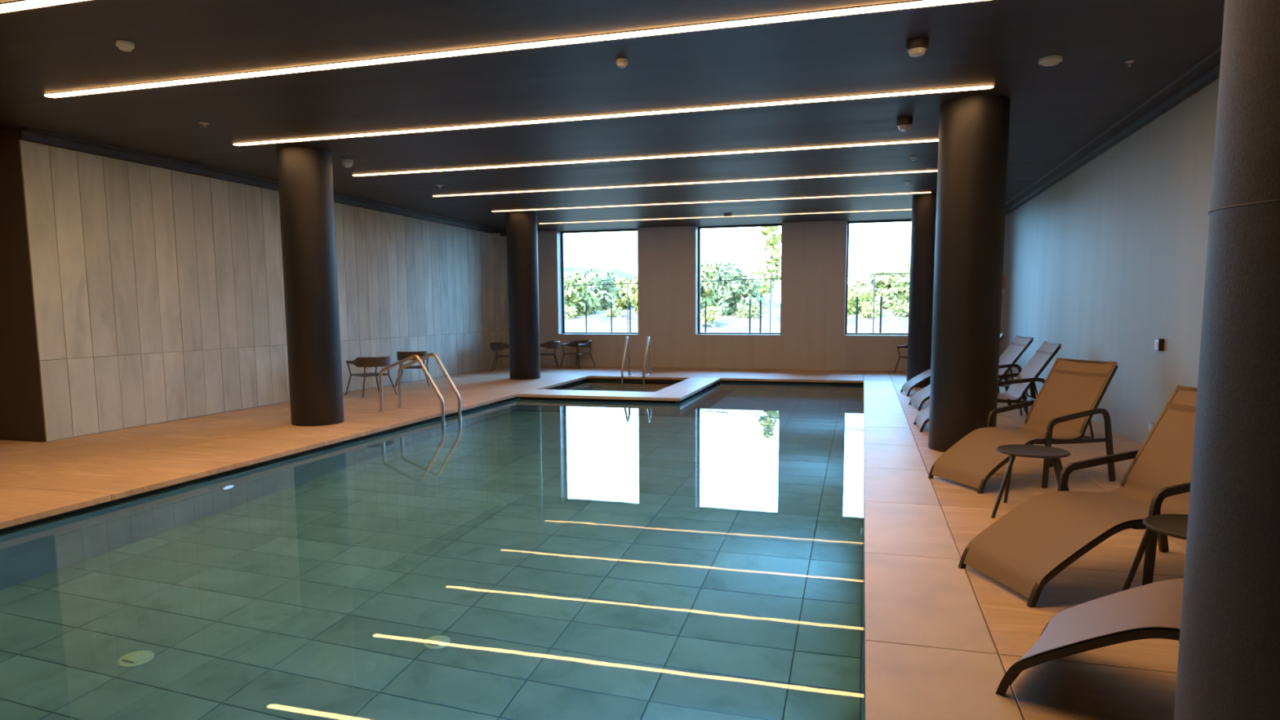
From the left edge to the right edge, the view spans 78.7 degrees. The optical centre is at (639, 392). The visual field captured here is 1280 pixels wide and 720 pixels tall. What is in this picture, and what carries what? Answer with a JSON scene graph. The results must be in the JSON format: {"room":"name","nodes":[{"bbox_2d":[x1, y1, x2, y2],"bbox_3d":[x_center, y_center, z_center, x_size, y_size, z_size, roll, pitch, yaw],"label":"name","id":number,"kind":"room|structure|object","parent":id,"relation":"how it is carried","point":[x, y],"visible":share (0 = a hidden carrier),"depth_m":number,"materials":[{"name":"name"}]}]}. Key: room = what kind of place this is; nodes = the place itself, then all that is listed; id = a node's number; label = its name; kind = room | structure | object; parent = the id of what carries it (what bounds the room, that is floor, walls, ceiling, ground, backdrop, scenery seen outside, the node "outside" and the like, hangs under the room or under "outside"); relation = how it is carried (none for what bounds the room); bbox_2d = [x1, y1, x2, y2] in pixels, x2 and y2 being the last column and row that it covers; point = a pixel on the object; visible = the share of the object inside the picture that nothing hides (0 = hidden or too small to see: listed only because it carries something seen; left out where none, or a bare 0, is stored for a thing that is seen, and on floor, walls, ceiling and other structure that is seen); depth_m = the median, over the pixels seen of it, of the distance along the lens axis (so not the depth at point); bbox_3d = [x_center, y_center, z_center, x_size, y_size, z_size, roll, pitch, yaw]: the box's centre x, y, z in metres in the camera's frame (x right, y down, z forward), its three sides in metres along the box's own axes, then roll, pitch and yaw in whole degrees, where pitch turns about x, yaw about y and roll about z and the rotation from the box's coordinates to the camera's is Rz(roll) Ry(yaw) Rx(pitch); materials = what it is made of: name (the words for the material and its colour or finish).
{"room":"indoor swimming pool","nodes":[
{"label":"indoor swimming pool","id":0,"kind":"room"},
{"bbox_2d":[0,128,509,442],"bbox_3d":[-6.708,-1.819,15.662,3.270,3.951,13.140,1,6,16],"label":"wall","id":1,"kind":"structure","parent":0,"point":[133,294],"depth_m":10.78,"materials":[{"name":"grey"}]},
{"bbox_2d":[19,127,506,235],"bbox_3d":[-5.156,-3.561,14.770,0.120,0.116,12.646,1,6,16],"label":"trim","id":2,"kind":"structure","parent":1,"relation":"attached to","point":[25,133],"depth_m":10.91,"materials":[{"name":"grey"}]},
{"bbox_2d":[493,232,502,236],"bbox_3d":[-3.617,-4.024,19.866,0.327,0.119,0.104,4,8,35],"label":"security camera","id":3,"kind":"object","parent":1,"relation":"attached to","point":[496,233],"visible":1,"depth_m":19.81,"materials":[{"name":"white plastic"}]},
{"bbox_2d":[0,365,1186,719],"bbox_3d":[-2.123,0.678,9.257,15.700,0.300,23.400,1,6,16],"label":"floor","id":4,"kind":"structure","parent":0,"point":[941,638],"depth_m":5.86,"materials":[{"name":"brown tile"}]},
{"bbox_2d":[276,146,344,426],"bbox_3d":[-4.347,-1.361,10.330,0.660,3.551,0.660,1,6,16],"label":"column","id":5,"kind":"structure","parent":4,"relation":"on","point":[304,174],"depth_m":10.08,"materials":[{"name":"black paint"}]},
{"bbox_2d":[345,355,397,397],"bbox_3d":[-4.788,-0.303,13.903,0.713,0.697,0.661,6,8,44],"label":"armchair","id":6,"kind":"object","parent":4,"relation":"on","point":[374,362],"visible":0.96,"depth_m":13.66,"materials":[{"name":"wood"}]},
{"bbox_2d":[395,351,430,386],"bbox_3d":[-4.542,-0.492,15.650,0.661,0.697,0.713,-1,6,-10],"label":"armchair","id":7,"kind":"object","parent":4,"relation":"on","point":[401,355],"visible":0.73,"depth_m":15.37,"materials":[{"name":"wood"}]},
{"bbox_2d":[378,352,461,420],"bbox_3d":[-3.304,0.290,11.744,1.094,1.754,0.590,1,6,16],"label":"pool ladder","id":8,"kind":"object","parent":4,"relation":"attached to","point":[419,359],"visible":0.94,"depth_m":11.61,"materials":[{"name":"silver metal"}]},
{"bbox_2d":[0,380,863,532],"bbox_3d":[-0.376,1.291,9.588,6.210,1.510,15.700,1,6,16],"label":"basin","id":9,"kind":"object","parent":4,"relation":"in","point":[736,381],"depth_m":9.44,"materials":[{"name":"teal tile"}]},
{"bbox_2d":[0,382,865,719],"bbox_3d":[-0.380,0.588,9.512,6.170,0.001,15.660,1,6,16],"label":"pool water","id":10,"kind":"object","parent":9,"relation":"in","point":[700,556],"visible":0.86,"depth_m":4.67,"materials":[{"name":"teal liquid"}]},
{"bbox_2d":[489,342,509,372],"bbox_3d":[-3.321,-0.881,19.198,0.713,0.697,0.661,-1,6,-4],"label":"armchair","id":11,"kind":"object","parent":4,"relation":"on","point":[496,346],"visible":0.77,"depth_m":18.93,"materials":[{"name":"wood"}]},
{"bbox_2d":[506,211,540,379],"bbox_3d":[-2.530,-2.082,16.937,0.660,3.551,0.660,1,6,16],"label":"column","id":12,"kind":"structure","parent":4,"relation":"on","point":[521,226],"depth_m":16.68,"materials":[{"name":"black paint"}]},
{"bbox_2d":[539,341,559,369],"bbox_3d":[-2.383,-0.954,19.832,0.713,0.697,0.661,-1,6,-4],"label":"armchair","id":13,"kind":"object","parent":4,"relation":"on","point":[550,344],"visible":0.77,"depth_m":19.59,"materials":[{"name":"metal"}]},
{"bbox_2d":[560,340,595,368],"bbox_3d":[-1.591,-0.990,20.123,0.661,0.697,0.713,4,8,36],"label":"armchair","id":14,"kind":"object","parent":4,"relation":"on","point":[577,344],"visible":1,"depth_m":20.16,"materials":[{"name":"wicker"}]},
{"bbox_2d":[546,377,684,389],"bbox_3d":[-0.449,0.375,15.962,2.550,1.050,3.200,1,6,16],"label":"basin","id":15,"kind":"object","parent":4,"relation":"in","point":[588,379],"visible":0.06,"depth_m":17.33,"materials":[{"name":"stone"}]},
{"bbox_2d":[552,380,678,391],"bbox_3d":[-0.477,-0.091,15.898,2.450,0.001,3.100,1,6,16],"label":"water","id":16,"kind":"object","parent":15,"relation":"in","point":[598,385],"visible":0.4,"depth_m":16.31,"materials":[{"name":"teal liquid"}]},
{"bbox_2d":[621,336,652,382],"bbox_3d":[-0.082,-0.444,17.571,0.600,1.632,0.630,1,6,16],"label":"ladder","id":17,"kind":"object","parent":4,"relation":"on","point":[648,340],"visible":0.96,"depth_m":17.58,"materials":[{"name":"silver metal"}]},
{"bbox_2d":[893,344,907,372],"bbox_3d":[6.321,-0.792,17.848,0.713,0.697,0.661,-2,6,-19],"label":"armchair","id":18,"kind":"object","parent":4,"relation":"on","point":[900,346],"visible":0.17,"depth_m":18.00,"materials":[{"name":"wicker"}]},
{"bbox_2d":[906,193,936,387],"bbox_3d":[5.421,-1.888,14.704,0.660,3.551,0.660,1,6,16],"label":"column","id":19,"kind":"structure","parent":4,"relation":"on","point":[923,206],"depth_m":14.47,"materials":[{"name":"black paint"}]},
{"bbox_2d":[900,333,1004,395],"bbox_3d":[5.329,-0.486,13.407,1.520,1.069,0.714,1,6,9],"label":"sun lounger","id":20,"kind":"object","parent":4,"relation":"on","point":[915,381],"visible":0.31,"depth_m":13.47,"materials":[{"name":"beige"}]},
{"bbox_2d":[928,94,1010,452],"bbox_3d":[3.404,-1.169,8.112,0.660,3.551,0.660,1,6,16],"label":"column","id":21,"kind":"structure","parent":4,"relation":"on","point":[974,130],"depth_m":7.85,"materials":[{"name":"black paint"}]},
{"bbox_2d":[908,335,1033,411],"bbox_3d":[4.878,-0.295,11.593,1.560,1.082,0.728,0,6,7],"label":"sun lounger","id":22,"kind":"object","parent":4,"relation":"on","point":[1007,360],"visible":0.46,"depth_m":11.46,"materials":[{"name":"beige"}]},
{"bbox_2d":[913,341,1061,431],"bbox_3d":[4.184,-0.073,9.520,1.518,1.091,0.721,1,6,13],"label":"sun lounger","id":23,"kind":"object","parent":4,"relation":"on","point":[1024,380],"visible":0.61,"depth_m":9.38,"materials":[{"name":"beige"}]},
{"bbox_2d":[998,384,1027,415],"bbox_3d":[4.981,0.111,10.614,0.505,0.462,0.504,1,6,16],"label":"side table","id":24,"kind":"object","parent":4,"relation":"on","point":[1004,385],"visible":0.06,"depth_m":10.38,"materials":[{"name":"grey metal"}]},
{"bbox_2d":[928,357,1118,493],"bbox_3d":[3.308,0.252,6.761,1.422,1.042,0.680,-2,6,-18],"label":"sun lounger","id":25,"kind":"object","parent":4,"relation":"on","point":[1073,391],"visible":0.95,"depth_m":6.74,"materials":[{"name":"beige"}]},
{"bbox_2d":[991,444,1070,518],"bbox_3d":[2.878,0.653,5.692,0.533,0.463,0.608,3,7,27],"label":"side table","id":26,"kind":"object","parent":4,"relation":"on","point":[1055,454],"visible":0.94,"depth_m":5.62,"materials":[{"name":"grey"}]},
{"bbox_2d":[958,385,1197,607],"bbox_3d":[2.593,0.522,4.291,1.422,1.042,0.680,-1,6,-10],"label":"sun lounger","id":27,"kind":"object","parent":4,"relation":"on","point":[1026,548],"visible":0.77,"depth_m":4.34,"materials":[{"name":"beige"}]},
{"bbox_2d":[995,578,1183,696],"bbox_3d":[2.123,0.689,2.763,1.422,1.042,0.680,5,8,41],"label":"sun lounger","id":28,"kind":"object","parent":4,"relation":"on","point":[1153,610],"visible":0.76,"depth_m":2.97,"materials":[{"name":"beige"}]},
{"bbox_2d":[1121,514,1188,591],"bbox_3d":[2.672,0.865,3.723,0.533,0.462,0.533,-1,6,-9],"label":"side table","id":29,"kind":"object","parent":4,"relation":"on","point":[1175,526],"visible":0.33,"depth_m":3.83,"materials":[{"name":"grey"}]},
{"bbox_2d":[1173,0,1279,719],"bbox_3d":[1.524,-0.450,1.523,0.667,3.551,0.667,1,6,16],"label":"column","id":30,"kind":"structure","parent":4,"relation":"on","point":[1228,667],"depth_m":1.56,"materials":[{"name":"black paint"}]},
{"bbox_2d":[0,0,1224,231],"bbox_3d":[-2.125,-3.140,8.737,15.800,0.300,23.600,1,6,16],"label":"ceiling","id":31,"kind":"structure","parent":0,"point":[1056,110],"depth_m":7.29,"materials":[{"name":"black paint"}]},
{"bbox_2d":[0,0,86,13],"bbox_3d":[-1.960,-2.541,4.614,8.647,0.010,0.108,1,6,16],"label":"light strip","id":32,"kind":"object","parent":31,"relation":"attached to","point":[23,4],"visible":1,"depth_m":5.20,"materials":[{"name":"white plastic"}]},
{"bbox_2d":[115,40,134,51],"bbox_3d":[-3.946,-2.652,5.985,0.120,0.060,0.120,1,6,16],"label":"smoke detector","id":33,"kind":"object","parent":31,"relation":"attached to","point":[123,45],"visible":1,"depth_m":5.95,"materials":[{"name":"white plastic"}]},
{"bbox_2d":[199,121,209,126],"bbox_3d":[-4.764,-2.932,8.542,0.100,0.040,0.100,1,6,16],"label":"sprinkler","id":34,"kind":"object","parent":31,"relation":"attached to","point":[204,123],"visible":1,"depth_m":8.53,"materials":[{"name":"white plastic"}]},
{"bbox_2d":[342,159,353,167],"bbox_3d":[-4.009,-3.139,10.709,0.150,0.100,0.150,1,6,16],"label":"smoke detector","id":35,"kind":"object","parent":31,"relation":"attached to","point":[346,162],"visible":1,"depth_m":10.66,"materials":[{"name":"white plastic"}]},
{"bbox_2d":[44,0,986,97],"bbox_3d":[-1.490,-2.721,6.258,8.647,0.010,0.108,1,6,16],"label":"light strip","id":36,"kind":"object","parent":31,"relation":"attached to","point":[919,3],"visible":1,"depth_m":6.05,"materials":[{"name":"white plastic"}]},
{"bbox_2d":[233,84,993,146],"bbox_3d":[-0.855,-2.963,8.476,8.647,0.010,0.108,1,6,16],"label":"light strip","id":37,"kind":"object","parent":31,"relation":"attached to","point":[984,86],"visible":1,"depth_m":8.22,"materials":[{"name":"white plastic"}]},
{"bbox_2d":[616,57,627,67],"bbox_3d":[-0.149,-2.727,6.475,0.100,0.060,0.100,1,6,16],"label":"smoke detector","id":38,"kind":"object","parent":31,"relation":"attached to","point":[620,62],"visible":1,"depth_m":6.44,"materials":[{"name":"white plastic"}]},
{"bbox_2d":[352,138,938,176],"bbox_3d":[-0.212,-3.208,10.723,8.647,0.010,0.108,1,6,16],"label":"light strip","id":39,"kind":"object","parent":31,"relation":"attached to","point":[931,140],"visible":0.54,"depth_m":10.57,"materials":[{"name":"white plastic"}]},
{"bbox_2d":[432,169,937,196],"bbox_3d":[0.420,-3.449,12.932,8.647,0.010,0.108,1,6,16],"label":"light strip","id":40,"kind":"object","parent":31,"relation":"attached to","point":[928,171],"visible":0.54,"depth_m":12.78,"materials":[{"name":"white plastic"}]},
{"bbox_2d":[491,191,931,211],"bbox_3d":[1.060,-3.693,15.170,8.647,0.010,0.108,1,6,16],"label":"light strip","id":41,"kind":"object","parent":31,"relation":"attached to","point":[915,192],"visible":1,"depth_m":14.99,"materials":[{"name":"white plastic"}]},
{"bbox_2d":[538,208,911,223],"bbox_3d":[1.741,-3.953,17.550,8.647,0.010,0.108,1,6,16],"label":"light strip","id":42,"kind":"object","parent":31,"relation":"attached to","point":[897,209],"visible":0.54,"depth_m":17.40,"materials":[{"name":"white plastic"}]},
{"bbox_2d":[723,213,733,217],"bbox_3d":[1.924,-3.885,17.087,0.200,0.050,0.160,1,6,16],"label":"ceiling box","id":43,"kind":"object","parent":31,"relation":"attached to","point":[730,214],"visible":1,"depth_m":17.03,"materials":[{"name":"white plastic"}]},
{"bbox_2d":[896,116,912,131],"bbox_3d":[2.895,-2.933,8.547,0.170,0.130,0.170,1,6,16],"label":"dome camera","id":44,"kind":"object","parent":31,"relation":"attached to","point":[904,123],"visible":1,"depth_m":8.49,"materials":[{"name":"grey plastic"}]},
{"bbox_2d":[905,37,928,57],"bbox_3d":[2.153,-2.672,6.065,0.170,0.110,0.170,1,6,16],"label":"ceiling sensor","id":45,"kind":"object","parent":31,"relation":"attached to","point":[917,46],"visible":1,"depth_m":6.01,"materials":[{"name":"grey plastic"}]},
{"bbox_2d":[1038,55,1062,66],"bbox_3d":[3.419,-2.756,6.505,0.180,0.050,0.180,1,6,16],"label":"smoke detector","id":46,"kind":"object","parent":31,"relation":"attached to","point":[1051,60],"visible":1,"depth_m":6.46,"materials":[{"name":"white plastic"}]},
{"bbox_2d":[1125,60,1133,66],"bbox_3d":[4.130,-2.775,6.589,0.060,0.040,0.060,1,6,16],"label":"sprinkler","id":47,"kind":"object","parent":31,"relation":"attached to","point":[1128,62],"visible":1,"depth_m":6.58,"materials":[{"name":"white plastic"}]},
{"bbox_2d":[537,220,907,371],"bbox_3d":[2.409,-2.270,19.594,12.242,3.901,0.450,1,6,16],"label":"wall","id":48,"kind":"structure","parent":0,"point":[812,337],"depth_m":19.54,"materials":[{"name":"brown paint"}]},
{"bbox_2d":[556,228,638,334],"bbox_3d":[-1.053,-2.889,20.511,2.219,2.725,0.462,1,6,16],"label":"window","id":49,"kind":"structure","parent":48,"relation":"in","point":[560,241],"depth_m":20.72,"materials":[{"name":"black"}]},
{"bbox_2d":[695,222,782,335],"bbox_3d":[2.482,-2.803,19.509,2.150,2.725,0.462,1,6,16],"label":"window","id":50,"kind":"structure","parent":48,"relation":"in","point":[698,332],"depth_m":19.67,"materials":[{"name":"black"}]},
{"bbox_2d":[844,219,911,336],"bbox_3d":[5.985,-2.716,18.516,2.150,2.725,0.462,1,6,16],"label":"window","id":51,"kind":"structure","parent":48,"relation":"in","point":[893,220],"depth_m":18.73,"materials":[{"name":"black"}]},
{"bbox_2d":[999,78,1219,444],"bbox_3d":[5.251,-0.950,6.917,0.400,3.951,23.500,1,6,16],"label":"wall","id":52,"kind":"structure","parent":0,"point":[1108,261],"depth_m":9.05,"materials":[{"name":"grey paint"}]},
{"bbox_2d":[1001,275,1004,294],"bbox_3d":[7.920,-2.346,17.056,0.060,0.390,0.200,1,6,16],"label":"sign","id":53,"kind":"object","parent":52,"relation":"attached to","point":[1003,277],"visible":0.57,"depth_m":16.96,"materials":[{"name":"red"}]},
{"bbox_2d":[1005,45,1221,215],"bbox_3d":[4.870,-2.764,6.622,0.257,0.076,22.906,1,6,16],"label":"trim","id":54,"kind":"structure","parent":52,"relation":"attached to","point":[1206,71],"depth_m":8.55,"materials":[{"name":"grey"}]},
{"bbox_2d":[1147,422,1155,431],"bbox_3d":[5.305,0.379,8.071,0.062,0.120,0.110,1,6,16],"label":"wall socket","id":55,"kind":"object","parent":52,"relation":"attached to","point":[1151,424],"visible":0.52,"depth_m":8.08,"materials":[{"name":"grey plastic"}]},
{"bbox_2d":[1154,338,1164,351],"bbox_3d":[5.305,-0.491,7.983,0.056,0.120,0.110,1,6,16],"label":"wall switch","id":56,"kind":"object","parent":52,"relation":"attached to","point":[1159,343],"visible":1,"depth_m":7.94,"materials":[{"name":"grey plastic"}]},
{"label":"outside","id":57,"kind":"structure","parent":0,"visible":0},
{"label":"ground","id":58,"kind":"structure","parent":57,"visible":0},
{"bbox_2d":[564,272,910,333],"bbox_3d":[2.524,-3.197,32.782,0.896,3.026,25.495,-6,8,-44],"label":"fence","id":59,"kind":"object","parent":58,"relation":"on","point":[881,297],"visible":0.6,"depth_m":31.02,"materials":[{"name":"black metal"}]},
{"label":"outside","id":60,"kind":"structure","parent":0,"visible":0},
{"bbox_2d":[564,266,780,309],"bbox_3d":[60.168,-27.267,209.893,180.000,15.685,40.000,1,6,16],"label":"hill","id":61,"kind":"structure","parent":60,"point":[620,273],"depth_m":218.74,"materials":[{"name":"grey"}]},
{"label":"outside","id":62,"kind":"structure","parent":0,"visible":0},
{"bbox_2d":[564,308,908,333],"bbox_3d":[12.929,-6.874,72.524,135.000,2.073,35.200,1,6,16],"label":"bank","id":63,"kind":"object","parent":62,"point":[597,322],"visible":0.03,"depth_m":64.33,"materials":[{"name":"white"}]},
{"bbox_2d":[564,304,578,319],"bbox_3d":[-6.891,-7.253,72.261,2.541,2.068,2.259,0,6,6],"label":"shrub","id":64,"kind":"object","parent":63,"relation":"on","point":[568,313],"visible":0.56,"depth_m":71.91,"materials":[{"name":"green plant"}]},
{"bbox_2d":[564,270,599,315],"bbox_3d":[-6.212,-9.368,75.106,5.234,4.941,4.705,-5,8,-36],"label":"tree","id":65,"kind":"object","parent":63,"relation":"on","point":[577,295],"visible":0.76,"depth_m":74.17,"materials":[{"name":"green plant"}]},
{"bbox_2d":[574,265,621,311],"bbox_3d":[-4.695,-10.399,82.379,5.527,5.894,5.269,1,6,16],"label":"tree","id":66,"kind":"object","parent":63,"relation":"on","point":[595,276],"visible":0.41,"depth_m":81.36,"materials":[{"name":"green plant"}]},
{"bbox_2d":[603,304,626,317],"bbox_3d":[-2.423,-7.137,72.053,2.275,1.931,2.327,-6,8,-41],"label":"shrub","id":67,"kind":"object","parent":63,"relation":"on","point":[616,312],"visible":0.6,"depth_m":71.57,"materials":[{"name":"green plant"}]},
{"bbox_2d":[605,275,634,309],"bbox_3d":[-2.606,-11.047,91.780,5.503,5.352,5.249,1,6,16],"label":"tree","id":68,"kind":"object","parent":63,"relation":"on","point":[621,302],"visible":0.38,"depth_m":90.12,"materials":[{"name":"green plant"}]},
{"bbox_2d":[627,275,637,312],"bbox_3d":[1.112,-9.003,73.003,3.629,4.535,4.418,-5,8,-37],"label":"tree","id":69,"kind":"object","parent":63,"relation":"on","point":[633,293],"visible":0.05,"depth_m":73.04,"materials":[{"name":"green plant"}]},
{"bbox_2d":[700,270,716,309],"bbox_3d":[4.727,-10.090,80.236,6.019,5.560,5.185,1,6,16],"label":"tree","id":70,"kind":"object","parent":63,"relation":"on","point":[706,287],"visible":0.09,"depth_m":79.44,"materials":[{"name":"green plant"}]},
{"bbox_2d":[700,305,726,327],"bbox_3d":[5.884,-6.218,63.546,2.153,1.832,2.352,5,8,38],"label":"shrub","id":71,"kind":"object","parent":63,"relation":"on","point":[712,313],"visible":0.89,"depth_m":63.07,"materials":[{"name":"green plant"}]},
{"bbox_2d":[700,257,728,308],"bbox_3d":[7.817,-11.624,88.225,5.765,7.119,6.733,1,6,16],"label":"tree","id":72,"kind":"object","parent":63,"relation":"on","point":[708,269],"visible":0.23,"depth_m":87.09,"materials":[{"name":"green plant"}]},
{"bbox_2d":[713,261,764,315],"bbox_3d":[8.989,-9.018,70.585,5.301,5.694,3.745,6,9,44],"label":"tree","id":73,"kind":"object","parent":63,"relation":"on","point":[733,294],"visible":0.83,"depth_m":69.98,"materials":[{"name":"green plant"}]},
{"bbox_2d":[735,301,764,319],"bbox_3d":[9.546,-6.823,67.616,2.578,2.163,2.480,1,6,16],"label":"shrub","id":74,"kind":"object","parent":63,"relation":"on","point":[753,311],"visible":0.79,"depth_m":67.24,"materials":[{"name":"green plant"}]},
{"bbox_2d":[737,267,775,309],"bbox_3d":[11.237,-9.862,78.302,4.707,5.377,5.230,1,6,16],"label":"tree","id":75,"kind":"object","parent":63,"relation":"on","point":[761,291],"visible":0.11,"depth_m":76.80,"materials":[{"name":"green plant"}]},
{"bbox_2d":[755,226,781,320],"bbox_3d":[10.812,-10.438,64.628,2.432,8.931,2.324,1,6,16],"label":"tree","id":76,"kind":"object","parent":63,"relation":"on","point":[772,266],"visible":0.78,"depth_m":64.41,"materials":[{"name":"green plant"}]},
{"bbox_2d":[847,280,884,315],"bbox_3d":[18.915,-7.800,67.902,4.519,3.965,3.996,1,6,16],"label":"tree","id":77,"kind":"object","parent":63,"relation":"on","point":[864,295],"visible":0.57,"depth_m":66.96,"materials":[{"name":"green plant"}]},
{"bbox_2d":[858,301,886,318],"bbox_3d":[19.225,-6.610,64.928,2.458,2.004,2.387,4,7,33],"label":"shrub","id":78,"kind":"object","parent":63,"relation":"on","point":[868,312],"visible":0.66,"depth_m":64.47,"materials":[{"name":"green plant"}]},
{"bbox_2d":[867,267,909,309],"bbox_3d":[23.725,-9.329,74.987,5.604,5.349,4.994,1,6,16],"label":"tree","id":79,"kind":"object","parent":63,"relation":"on","point":[891,286],"visible":0.58,"depth_m":73.47,"materials":[{"name":"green plant"}]},
{"bbox_2d":[889,299,909,318],"bbox_3d":[22.107,-6.586,65.064,2.649,2.361,3.074,1,6,16],"label":"shrub","id":80,"kind":"object","parent":63,"relation":"on","point":[903,309],"visible":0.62,"depth_m":64.60,"materials":[{"name":"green plant"}]},
{"bbox_2d":[899,262,910,307],"bbox_3d":[29.345,-10.918,82.618,5.837,6.517,6.439,1,6,16],"label":"tree","id":81,"kind":"object","parent":63,"relation":"on","point":[907,268],"visible":0.09,"depth_m":81.42,"materials":[{"name":"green plant"}]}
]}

